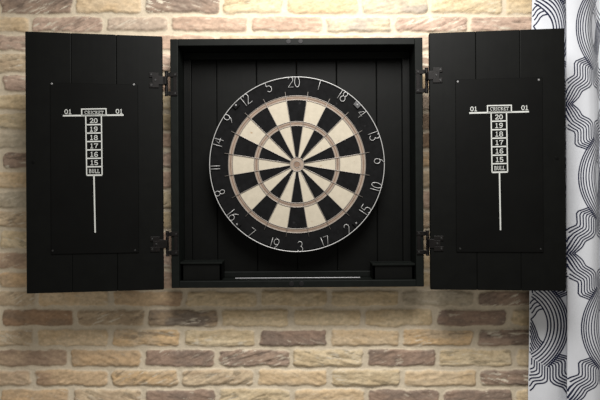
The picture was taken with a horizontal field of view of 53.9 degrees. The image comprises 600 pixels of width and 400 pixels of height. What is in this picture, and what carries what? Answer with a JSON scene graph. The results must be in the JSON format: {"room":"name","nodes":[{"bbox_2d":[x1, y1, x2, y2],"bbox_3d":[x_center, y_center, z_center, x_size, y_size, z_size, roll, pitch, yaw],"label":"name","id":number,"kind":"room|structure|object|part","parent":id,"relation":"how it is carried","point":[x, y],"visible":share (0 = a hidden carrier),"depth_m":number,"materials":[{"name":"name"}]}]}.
{"room":"game room","nodes":[
{"label":"game room","id":0,"kind":"room"},
{"bbox_2d":[0,0,531,399],"bbox_3d":[0.000,0.000,1.665,2.560,1.440,0.130,0,0,0],"label":"wall","id":1,"kind":"structure","parent":0,"point":[169,343],"depth_m":1.61,"materials":[{"name":"brick"}]},
{"bbox_2d":[25,28,565,293],"bbox_3d":[-0.011,-0.095,1.513,1.320,0.652,0.169,0,0,0],"label":"upper cabinet","id":2,"kind":"object","parent":1,"relation":"attached to","point":[95,196],"visible":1,"depth_m":1.46,"materials":[{"name":"black paint"}]},
{"bbox_3d":[-0.505,-0.092,1.463,0.328,0.637,0.019,0,0,-9],"label":"door","id":3,"kind":"part","parent":2,"relation":"part of","materials":[{"name":"black paint"}]},
{"bbox_3d":[-0.319,-0.093,1.548,0.020,0.634,0.096,0,0,0],"label":"panel","id":4,"kind":"part","parent":2,"relation":"part of","materials":[{"name":"black wood"}]},
{"bbox_3d":[-0.253,0.161,1.540,0.108,0.004,0.058,0,0,0],"label":"holder lid","id":5,"kind":"part","parent":2,"relation":"part of","materials":[{"name":"black wood"}]},
{"bbox_3d":[-0.009,-0.403,1.548,0.602,0.018,0.096,0,0,0],"label":"panel","id":6,"kind":"part","parent":2,"relation":"part of","materials":[{"name":"black wood"}]},
{"bbox_2d":[209,77,384,251],"bbox_3d":[-0.008,-0.092,1.552,0.456,0.456,0.066,0,0,0],"label":"dartboard","id":7,"kind":"object","parent":2,"relation":"attached to","point":[297,163],"visible":1,"depth_m":1.52,"materials":[{"name":"black"}]},
{"bbox_3d":[-0.006,0.213,1.548,0.602,0.018,0.096,0,0,0],"label":"panel","id":8,"kind":"part","parent":2,"relation":"part of","materials":[{"name":"black wood"}]},
{"bbox_3d":[-0.008,-0.095,1.590,0.602,0.599,0.010,0,0,0],"label":"panel","id":9,"kind":"part","parent":2,"relation":"part of","materials":[{"name":"black paint"}]},
{"bbox_3d":[0.240,0.165,1.540,0.110,0.004,0.058,0,0,0],"label":"holder lid","id":10,"kind":"part","parent":2,"relation":"part of","materials":[{"name":"black wood"}]},
{"bbox_3d":[0.304,-0.097,1.548,0.020,0.634,0.096,0,0,0],"label":"panel","id":11,"kind":"part","parent":2,"relation":"part of","materials":[{"name":"black wood"}]},
{"bbox_3d":[0.484,-0.097,1.457,0.327,0.640,0.018,0,0,6],"label":"door","id":12,"kind":"part","parent":2,"relation":"part of","materials":[{"name":"black paint"}]},
{"bbox_2d":[528,0,599,399],"bbox_3d":[0.918,-0.066,1.554,0.622,1.597,0.054,0,0,0],"label":"curtain","id":13,"kind":"object","parent":1,"relation":"hanging from","point":[564,326],"visible":0.7,"depth_m":1.54,"materials":[{"name":"fabric"}]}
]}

